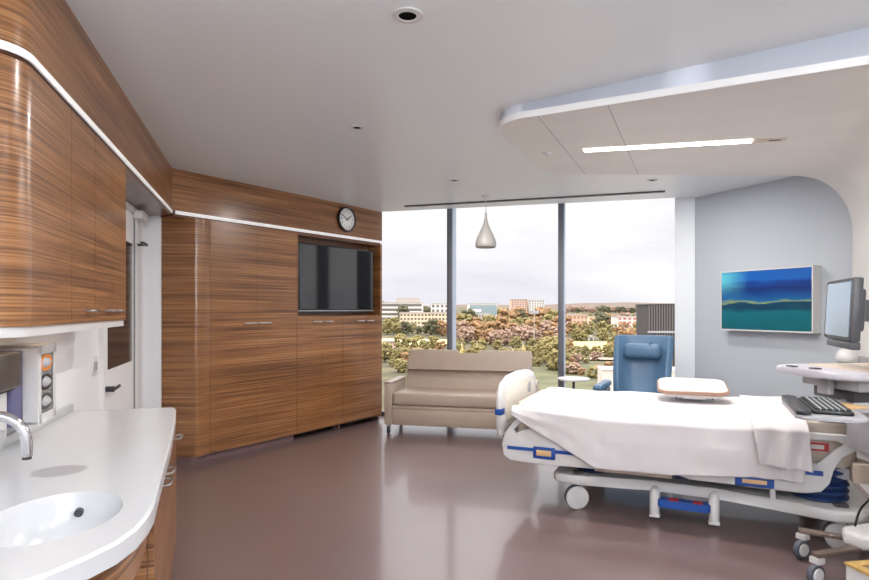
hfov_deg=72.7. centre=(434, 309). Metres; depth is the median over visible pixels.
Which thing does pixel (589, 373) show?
tree
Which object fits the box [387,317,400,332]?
tree
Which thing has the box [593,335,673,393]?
recliner chair
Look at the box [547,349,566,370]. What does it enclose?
tree
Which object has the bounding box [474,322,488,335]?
tree
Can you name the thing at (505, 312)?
tree
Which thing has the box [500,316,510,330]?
tree
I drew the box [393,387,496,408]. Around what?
seat cushion
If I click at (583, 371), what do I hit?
tree
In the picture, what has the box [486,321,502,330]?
tree
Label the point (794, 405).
keyboard tray
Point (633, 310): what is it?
tree
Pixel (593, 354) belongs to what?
tree
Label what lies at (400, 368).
tree
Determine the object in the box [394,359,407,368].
tree
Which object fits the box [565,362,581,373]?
tree
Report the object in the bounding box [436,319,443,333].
tree
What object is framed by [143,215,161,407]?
wall
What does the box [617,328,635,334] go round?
tree
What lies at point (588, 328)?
tree
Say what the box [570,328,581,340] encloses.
tree
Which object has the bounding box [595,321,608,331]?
tree
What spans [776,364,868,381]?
countertop
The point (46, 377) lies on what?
glove box
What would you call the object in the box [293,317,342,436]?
cabinet
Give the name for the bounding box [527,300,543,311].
building
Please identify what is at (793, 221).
wall
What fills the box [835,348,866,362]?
equipment cover
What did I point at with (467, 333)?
tree
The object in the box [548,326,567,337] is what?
tree
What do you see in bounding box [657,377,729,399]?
tray
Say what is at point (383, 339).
field
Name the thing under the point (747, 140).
diffuser
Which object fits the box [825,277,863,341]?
monitor
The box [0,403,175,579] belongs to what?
countertop
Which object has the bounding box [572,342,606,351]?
field
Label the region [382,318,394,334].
tree
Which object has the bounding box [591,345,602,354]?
tree
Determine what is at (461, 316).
tree
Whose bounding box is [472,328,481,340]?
tree
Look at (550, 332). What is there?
tree
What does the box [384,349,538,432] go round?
sofa
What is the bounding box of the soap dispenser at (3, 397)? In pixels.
[0,393,6,440]
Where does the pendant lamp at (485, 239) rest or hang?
hanging from the ceiling
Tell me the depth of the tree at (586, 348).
249.14 m
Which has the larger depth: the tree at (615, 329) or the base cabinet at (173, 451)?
the tree at (615, 329)
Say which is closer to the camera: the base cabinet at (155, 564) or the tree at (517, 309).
the base cabinet at (155, 564)
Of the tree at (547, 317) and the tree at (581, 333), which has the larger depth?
the tree at (547, 317)
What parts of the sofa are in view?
arm, pull out panel, panel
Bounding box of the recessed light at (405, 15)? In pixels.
[392,7,422,23]
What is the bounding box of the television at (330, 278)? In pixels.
[298,242,373,310]
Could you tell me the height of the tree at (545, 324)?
13.997 m
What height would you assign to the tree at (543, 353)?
11.300 m
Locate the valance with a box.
[0,320,123,337]
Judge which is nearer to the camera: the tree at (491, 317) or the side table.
the side table
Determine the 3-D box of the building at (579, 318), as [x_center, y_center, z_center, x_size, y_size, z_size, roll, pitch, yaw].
[126.880,12.478,529.000,17.440,17.342,18.800,0,0,0]
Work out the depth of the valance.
2.34 m
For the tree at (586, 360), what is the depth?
221.21 m
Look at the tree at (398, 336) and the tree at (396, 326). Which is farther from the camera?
the tree at (396, 326)
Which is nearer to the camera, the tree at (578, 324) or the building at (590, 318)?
the tree at (578, 324)
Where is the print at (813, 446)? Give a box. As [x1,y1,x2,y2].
[811,444,823,448]
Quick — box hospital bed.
[495,369,868,547]
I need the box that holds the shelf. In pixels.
[298,315,378,317]
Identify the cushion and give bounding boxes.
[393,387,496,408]
[406,370,511,389]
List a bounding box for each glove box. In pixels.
[41,352,52,372]
[41,371,52,392]
[41,389,52,411]
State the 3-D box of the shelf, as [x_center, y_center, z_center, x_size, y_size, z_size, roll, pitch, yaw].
[-1.368,0.078,7.337,0.590,0.020,1.407,0,0,35]
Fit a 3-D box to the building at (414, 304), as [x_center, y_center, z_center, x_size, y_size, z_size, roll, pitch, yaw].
[-37.120,1.768,655.000,49.440,29.923,30.800,0,0,0]
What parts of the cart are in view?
leg, leg, tray arm, mount plate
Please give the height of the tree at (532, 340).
6.312 m
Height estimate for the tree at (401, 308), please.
17.560 m
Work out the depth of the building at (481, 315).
499.73 m
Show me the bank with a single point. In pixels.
(547, 378)
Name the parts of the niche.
panel, panel, panel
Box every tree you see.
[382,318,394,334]
[382,343,394,361]
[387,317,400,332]
[388,359,395,366]
[391,349,400,358]
[394,323,401,332]
[394,333,406,347]
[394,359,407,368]
[395,360,406,372]
[396,305,409,318]
[397,352,408,360]
[399,321,411,333]
[403,338,416,348]
[410,322,416,332]
[411,335,424,345]
[415,326,421,333]
[417,340,431,348]
[422,318,439,335]
[423,306,430,311]
[428,336,438,348]
[434,340,446,349]
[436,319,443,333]
[439,322,446,335]
[456,313,472,321]
[456,320,469,339]
[456,329,461,341]
[456,338,465,346]
[456,344,464,350]
[461,308,477,317]
[461,326,474,342]
[464,348,474,352]
[465,320,479,334]
[469,317,483,321]
[470,340,481,349]
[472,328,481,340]
[473,345,485,352]
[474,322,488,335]
[479,339,486,347]
[480,328,495,343]
[481,315,497,329]
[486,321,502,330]
[487,330,504,344]
[492,340,501,348]
[497,308,508,317]
[497,309,514,324]
[497,328,511,344]
[498,323,510,333]
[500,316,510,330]
[506,312,522,322]
[508,323,519,338]
[510,326,524,340]
[510,336,522,348]
[511,307,526,311]
[512,310,526,321]
[515,317,530,325]
[520,326,537,343]
[525,319,540,330]
[527,348,536,358]
[528,338,537,346]
[531,309,548,317]
[532,357,542,365]
[535,307,550,313]
[535,329,542,341]
[535,337,545,345]
[536,345,551,361]
[538,336,557,361]
[540,314,557,321]
[540,320,551,332]
[543,330,553,336]
[545,338,571,361]
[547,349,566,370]
[548,322,557,330]
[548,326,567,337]
[551,315,571,333]
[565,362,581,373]
[566,339,573,350]
[569,353,583,362]
[570,322,578,333]
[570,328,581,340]
[571,345,581,353]
[574,322,582,330]
[576,330,588,341]
[577,368,585,374]
[581,321,595,335]
[581,345,590,356]
[582,356,589,362]
[586,366,597,377]
[587,307,595,312]
[590,351,601,360]
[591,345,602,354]
[592,311,610,328]
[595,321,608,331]
[596,328,608,340]
[601,343,613,357]
[603,307,611,312]
[604,361,612,365]
[607,332,617,347]
[608,324,617,333]
[613,326,623,335]
[617,306,626,312]
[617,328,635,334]
[618,322,628,329]
[619,312,630,315]
[629,307,635,312]
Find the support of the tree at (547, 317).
on the ground
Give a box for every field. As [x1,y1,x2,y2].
[382,338,446,344]
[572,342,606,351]
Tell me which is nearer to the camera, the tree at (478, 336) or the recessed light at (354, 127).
the recessed light at (354, 127)
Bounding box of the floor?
[171,416,868,579]
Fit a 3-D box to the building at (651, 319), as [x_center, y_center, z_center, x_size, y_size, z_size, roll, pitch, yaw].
[51.193,10.100,124.868,14.400,22.700,12.600,0,0,8]
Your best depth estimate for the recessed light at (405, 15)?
2.58 m
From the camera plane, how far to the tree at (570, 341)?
278.38 m
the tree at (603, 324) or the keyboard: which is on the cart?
the keyboard
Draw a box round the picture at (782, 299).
[720,265,821,332]
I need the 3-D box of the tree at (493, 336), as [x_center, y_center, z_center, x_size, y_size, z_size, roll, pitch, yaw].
[33.441,15.823,325.212,9.085,9.836,8.248,0,0,-27]
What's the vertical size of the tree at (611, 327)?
8.818 m
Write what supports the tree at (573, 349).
on the ground
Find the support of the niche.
on the cabinet at (319, 340)
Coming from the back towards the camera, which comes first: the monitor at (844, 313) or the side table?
the side table
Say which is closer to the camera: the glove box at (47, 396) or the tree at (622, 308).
the glove box at (47, 396)
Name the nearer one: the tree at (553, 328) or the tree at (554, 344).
the tree at (554, 344)
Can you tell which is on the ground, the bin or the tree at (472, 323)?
the tree at (472, 323)
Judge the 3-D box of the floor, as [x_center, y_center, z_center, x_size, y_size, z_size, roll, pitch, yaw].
[0.340,1.510,3.305,6.769,0.120,10.683,0,0,0]
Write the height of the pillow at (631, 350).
0.160 m
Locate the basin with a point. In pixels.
(40, 519)
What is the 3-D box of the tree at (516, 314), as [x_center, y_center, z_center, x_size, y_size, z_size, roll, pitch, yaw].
[69.987,10.200,516.768,13.067,17.604,14.728,0,0,-8]
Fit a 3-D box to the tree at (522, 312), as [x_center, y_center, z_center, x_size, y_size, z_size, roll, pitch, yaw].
[74.535,9.291,517.391,15.383,19.552,14.914,0,0,14]
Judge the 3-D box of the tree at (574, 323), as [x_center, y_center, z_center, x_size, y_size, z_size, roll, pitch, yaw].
[107.539,14.587,456.314,9.599,10.260,9.404,0,0,6]
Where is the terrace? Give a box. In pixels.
[598,366,674,390]
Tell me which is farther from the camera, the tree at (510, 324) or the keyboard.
the tree at (510, 324)
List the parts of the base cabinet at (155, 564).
door, door, handle, handle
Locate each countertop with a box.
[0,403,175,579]
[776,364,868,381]
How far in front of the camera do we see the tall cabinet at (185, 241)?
5.54 m
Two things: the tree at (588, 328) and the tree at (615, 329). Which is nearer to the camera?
the tree at (615, 329)
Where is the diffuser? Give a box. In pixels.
[583,139,752,151]
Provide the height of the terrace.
15.500 m
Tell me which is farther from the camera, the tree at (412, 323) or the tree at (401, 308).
the tree at (401, 308)
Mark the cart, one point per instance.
(847, 306)
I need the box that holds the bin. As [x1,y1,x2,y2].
[844,560,868,579]
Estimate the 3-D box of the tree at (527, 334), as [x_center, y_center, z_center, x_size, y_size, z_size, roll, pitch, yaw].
[54.721,14.876,342.518,10.354,11.472,11.404,0,0,8]
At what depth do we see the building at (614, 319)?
499.98 m
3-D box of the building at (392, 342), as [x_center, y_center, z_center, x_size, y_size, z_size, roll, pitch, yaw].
[-22.350,18.282,304.000,7.700,5.221,8.800,0,0,0]
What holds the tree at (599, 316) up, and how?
on the ground
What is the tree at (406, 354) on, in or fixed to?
on the ground
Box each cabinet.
[0,54,99,326]
[95,135,125,321]
[133,460,176,579]
[162,218,209,462]
[170,426,182,579]
[206,221,296,459]
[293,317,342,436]
[340,317,381,425]
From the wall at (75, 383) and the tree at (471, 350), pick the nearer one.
the wall at (75, 383)
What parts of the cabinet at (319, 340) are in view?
door, door, foot panel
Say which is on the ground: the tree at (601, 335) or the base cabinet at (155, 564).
the tree at (601, 335)
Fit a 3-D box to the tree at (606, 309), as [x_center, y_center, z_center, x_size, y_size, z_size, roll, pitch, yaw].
[333.317,0.250,1139.976,17.277,13.988,16.751,0,0,12]
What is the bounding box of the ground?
[382,308,635,409]
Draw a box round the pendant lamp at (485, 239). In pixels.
[475,195,495,248]
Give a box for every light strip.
[0,40,172,212]
[175,210,382,243]
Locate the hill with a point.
(619, 304)
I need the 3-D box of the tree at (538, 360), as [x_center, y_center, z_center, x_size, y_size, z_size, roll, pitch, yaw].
[35.275,18.247,206.556,5.250,3.664,5.359,0,0,7]
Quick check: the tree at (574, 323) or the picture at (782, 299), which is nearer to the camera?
the picture at (782, 299)
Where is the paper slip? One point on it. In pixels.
(850, 406)
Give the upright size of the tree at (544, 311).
20.238 m
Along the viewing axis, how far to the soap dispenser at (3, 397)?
2.27 m
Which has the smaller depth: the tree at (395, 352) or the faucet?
the faucet
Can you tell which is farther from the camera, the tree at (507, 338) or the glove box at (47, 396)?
the tree at (507, 338)
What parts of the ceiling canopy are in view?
ceiling canopy, edge trim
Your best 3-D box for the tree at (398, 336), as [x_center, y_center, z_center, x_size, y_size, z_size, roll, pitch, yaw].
[-16.130,15.853,290.371,7.557,8.756,7.896,0,0,36]
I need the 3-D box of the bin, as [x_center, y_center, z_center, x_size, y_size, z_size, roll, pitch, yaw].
[2.170,1.334,2.740,0.330,0.232,0.290,0,0,-10]
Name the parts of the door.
lever handle, vision panel, panel, closer arm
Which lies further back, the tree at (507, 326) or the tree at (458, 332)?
the tree at (507, 326)
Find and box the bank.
[532,364,602,390]
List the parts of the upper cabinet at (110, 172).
door, handle, door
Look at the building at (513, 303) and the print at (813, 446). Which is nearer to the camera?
the print at (813, 446)
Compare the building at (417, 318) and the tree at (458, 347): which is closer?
the tree at (458, 347)
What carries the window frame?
on the floor
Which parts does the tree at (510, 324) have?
crown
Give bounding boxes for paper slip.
[841,402,868,408]
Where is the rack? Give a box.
[0,343,56,424]
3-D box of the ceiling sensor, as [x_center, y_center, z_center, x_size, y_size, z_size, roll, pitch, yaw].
[0.862,-1.197,4.521,0.070,0.021,0.070,0,0,0]
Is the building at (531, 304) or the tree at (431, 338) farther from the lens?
the building at (531, 304)
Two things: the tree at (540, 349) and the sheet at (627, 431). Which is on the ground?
the tree at (540, 349)
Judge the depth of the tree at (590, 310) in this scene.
1153.71 m
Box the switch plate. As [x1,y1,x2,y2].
[92,356,97,376]
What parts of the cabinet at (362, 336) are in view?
door, door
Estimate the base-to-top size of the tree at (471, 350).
5.219 m
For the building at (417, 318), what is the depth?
520.02 m
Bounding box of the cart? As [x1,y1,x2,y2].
[776,277,868,579]
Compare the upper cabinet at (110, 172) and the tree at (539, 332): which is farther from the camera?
the tree at (539, 332)
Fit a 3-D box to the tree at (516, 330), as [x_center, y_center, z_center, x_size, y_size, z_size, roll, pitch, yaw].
[50.231,15.052,355.891,10.235,10.620,11.274,0,0,-45]
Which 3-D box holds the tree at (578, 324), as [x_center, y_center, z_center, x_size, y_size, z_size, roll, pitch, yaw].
[114.118,14.569,465.270,9.631,9.792,10.855,0,0,6]
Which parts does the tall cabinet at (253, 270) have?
door, door, door, door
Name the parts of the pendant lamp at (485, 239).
lamp shade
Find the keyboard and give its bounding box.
[798,396,854,415]
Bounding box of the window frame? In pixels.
[379,208,455,415]
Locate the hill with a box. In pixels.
[427,302,674,309]
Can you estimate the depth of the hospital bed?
3.91 m
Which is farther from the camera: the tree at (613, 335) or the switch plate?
the tree at (613, 335)
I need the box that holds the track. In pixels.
[404,191,664,206]
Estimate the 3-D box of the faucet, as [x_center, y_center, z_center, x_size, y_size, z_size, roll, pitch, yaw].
[-1.358,0.346,1.633,0.423,0.163,0.070,0,0,-16]
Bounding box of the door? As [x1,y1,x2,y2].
[99,201,147,409]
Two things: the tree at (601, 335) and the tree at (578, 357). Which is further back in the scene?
the tree at (601, 335)
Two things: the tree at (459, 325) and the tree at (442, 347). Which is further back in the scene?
the tree at (459, 325)
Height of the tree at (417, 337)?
8.066 m
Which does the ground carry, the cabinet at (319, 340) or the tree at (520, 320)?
the tree at (520, 320)
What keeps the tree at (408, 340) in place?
on the ground
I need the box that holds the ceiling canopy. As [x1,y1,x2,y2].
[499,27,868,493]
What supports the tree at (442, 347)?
on the ground
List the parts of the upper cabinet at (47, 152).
door, handle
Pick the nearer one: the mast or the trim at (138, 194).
the trim at (138, 194)
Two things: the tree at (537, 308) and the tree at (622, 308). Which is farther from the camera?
the tree at (622, 308)
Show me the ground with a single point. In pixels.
(388, 372)
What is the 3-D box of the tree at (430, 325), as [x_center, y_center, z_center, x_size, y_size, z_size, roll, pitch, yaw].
[-3.197,12.633,429.466,13.269,13.443,12.865,0,0,-28]
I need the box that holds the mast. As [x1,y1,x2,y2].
[529,310,538,343]
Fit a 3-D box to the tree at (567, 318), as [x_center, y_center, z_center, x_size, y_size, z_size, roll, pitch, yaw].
[95.820,11.875,445.229,18.095,16.739,16.054,0,0,-12]
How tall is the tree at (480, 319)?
14.635 m
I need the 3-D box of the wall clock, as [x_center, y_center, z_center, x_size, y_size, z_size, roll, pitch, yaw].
[-1.071,-1.105,7.196,0.038,0.304,0.304,0,0,35]
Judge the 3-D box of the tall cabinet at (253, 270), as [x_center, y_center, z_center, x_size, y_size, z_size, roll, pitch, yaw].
[-2.074,0.294,6.286,0.643,2.311,1.090,0,0,35]
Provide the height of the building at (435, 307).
23.722 m
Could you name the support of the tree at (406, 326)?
on the ground
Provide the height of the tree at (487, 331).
9.757 m
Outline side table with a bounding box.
[557,376,589,388]
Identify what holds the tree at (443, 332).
on the ground
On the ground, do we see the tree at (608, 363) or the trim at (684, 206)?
the tree at (608, 363)
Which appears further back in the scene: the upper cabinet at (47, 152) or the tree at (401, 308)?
the tree at (401, 308)
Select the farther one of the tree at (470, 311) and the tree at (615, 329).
the tree at (470, 311)
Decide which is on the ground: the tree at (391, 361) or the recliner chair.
the tree at (391, 361)
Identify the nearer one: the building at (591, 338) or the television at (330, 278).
the television at (330, 278)
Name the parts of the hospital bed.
footboard, panel, rail, pedal arm, mattress, frame, pedal arm, rail, mattress, headboard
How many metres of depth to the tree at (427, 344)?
260.97 m
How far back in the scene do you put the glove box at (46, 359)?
2.59 m
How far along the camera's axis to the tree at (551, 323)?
391.19 m
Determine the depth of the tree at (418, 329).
438.76 m
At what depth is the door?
4.75 m
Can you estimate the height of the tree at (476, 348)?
4.434 m
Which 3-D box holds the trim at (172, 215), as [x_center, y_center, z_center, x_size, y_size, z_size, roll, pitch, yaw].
[-1.807,-0.886,6.761,0.634,0.048,2.915,0,0,35]
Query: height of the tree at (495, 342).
5.422 m
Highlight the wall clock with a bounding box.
[337,207,355,231]
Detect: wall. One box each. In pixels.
[0,222,142,433]
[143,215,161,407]
[695,176,851,399]
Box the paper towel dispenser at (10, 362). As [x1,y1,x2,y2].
[0,352,20,393]
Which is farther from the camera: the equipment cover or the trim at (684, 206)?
the trim at (684, 206)
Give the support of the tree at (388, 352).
on the ground
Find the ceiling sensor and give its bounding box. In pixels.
[542,152,551,155]
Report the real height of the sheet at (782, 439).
0.316 m
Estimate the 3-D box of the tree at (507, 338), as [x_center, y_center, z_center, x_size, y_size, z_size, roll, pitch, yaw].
[39.434,15.513,335.535,9.181,10.349,8.335,0,0,-9]
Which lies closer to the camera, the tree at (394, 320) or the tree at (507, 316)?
the tree at (394, 320)
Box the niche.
[297,233,381,317]
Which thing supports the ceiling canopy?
attached to the ceiling
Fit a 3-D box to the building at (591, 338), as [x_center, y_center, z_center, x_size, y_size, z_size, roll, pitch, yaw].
[98.945,19.033,389.000,10.810,4.029,8.800,0,0,0]
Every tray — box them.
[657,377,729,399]
[782,395,868,423]
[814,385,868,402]
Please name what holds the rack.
attached to the wall at (75, 383)
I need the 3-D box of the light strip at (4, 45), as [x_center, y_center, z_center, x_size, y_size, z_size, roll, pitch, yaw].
[-1.956,-0.894,3.648,0.145,0.028,3.535,0,0,-16]
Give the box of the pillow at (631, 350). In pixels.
[624,343,660,358]
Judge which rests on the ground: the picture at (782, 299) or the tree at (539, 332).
the tree at (539, 332)
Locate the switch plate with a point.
(94, 359)
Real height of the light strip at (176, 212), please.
0.032 m
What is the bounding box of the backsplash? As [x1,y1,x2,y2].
[0,403,72,449]
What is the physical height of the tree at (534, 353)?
4.999 m
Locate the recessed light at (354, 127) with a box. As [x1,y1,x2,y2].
[350,125,363,129]
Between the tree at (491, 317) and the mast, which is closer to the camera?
the mast
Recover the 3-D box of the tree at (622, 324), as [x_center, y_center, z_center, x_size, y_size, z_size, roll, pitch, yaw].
[148.195,14.461,462.134,9.557,10.424,10.772,0,0,29]
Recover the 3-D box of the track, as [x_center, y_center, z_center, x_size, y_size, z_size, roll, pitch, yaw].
[1.066,-1.284,6.858,3.010,0.012,0.057,0,0,18]
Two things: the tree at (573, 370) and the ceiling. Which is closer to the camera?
the ceiling
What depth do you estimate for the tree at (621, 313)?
653.76 m
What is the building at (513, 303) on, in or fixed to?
on the ground
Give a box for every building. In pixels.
[382,298,422,318]
[384,340,397,348]
[399,312,446,326]
[431,303,446,311]
[467,303,497,316]
[475,313,489,319]
[509,299,526,310]
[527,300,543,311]
[565,314,587,328]
[581,336,594,340]
[588,316,596,328]
[610,316,635,331]
[635,304,674,366]
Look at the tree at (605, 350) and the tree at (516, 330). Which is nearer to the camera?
the tree at (605, 350)
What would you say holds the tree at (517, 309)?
on the ground
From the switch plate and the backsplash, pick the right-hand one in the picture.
the switch plate
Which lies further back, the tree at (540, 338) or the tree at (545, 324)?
the tree at (545, 324)
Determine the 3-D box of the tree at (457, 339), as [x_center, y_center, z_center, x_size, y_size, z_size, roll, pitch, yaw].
[11.298,16.766,281.596,7.101,6.540,7.249,0,0,-23]
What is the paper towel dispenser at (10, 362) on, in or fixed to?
attached to the wall at (75, 383)
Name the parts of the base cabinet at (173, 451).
door, handle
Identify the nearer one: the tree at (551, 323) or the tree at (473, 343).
the tree at (473, 343)
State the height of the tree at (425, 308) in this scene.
16.986 m
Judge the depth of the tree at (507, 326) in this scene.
396.58 m
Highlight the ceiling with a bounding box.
[65,0,868,211]
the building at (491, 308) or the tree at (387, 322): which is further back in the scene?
the building at (491, 308)
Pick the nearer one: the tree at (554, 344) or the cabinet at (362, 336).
the cabinet at (362, 336)
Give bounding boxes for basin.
[0,492,122,546]
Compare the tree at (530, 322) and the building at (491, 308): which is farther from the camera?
the building at (491, 308)
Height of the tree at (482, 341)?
6.178 m
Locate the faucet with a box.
[0,411,32,459]
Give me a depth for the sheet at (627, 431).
4.03 m
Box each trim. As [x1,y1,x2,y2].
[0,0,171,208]
[0,49,169,215]
[161,210,380,243]
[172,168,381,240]
[675,197,695,377]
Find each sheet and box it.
[511,387,804,482]
[739,395,812,472]
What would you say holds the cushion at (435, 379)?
on the sofa

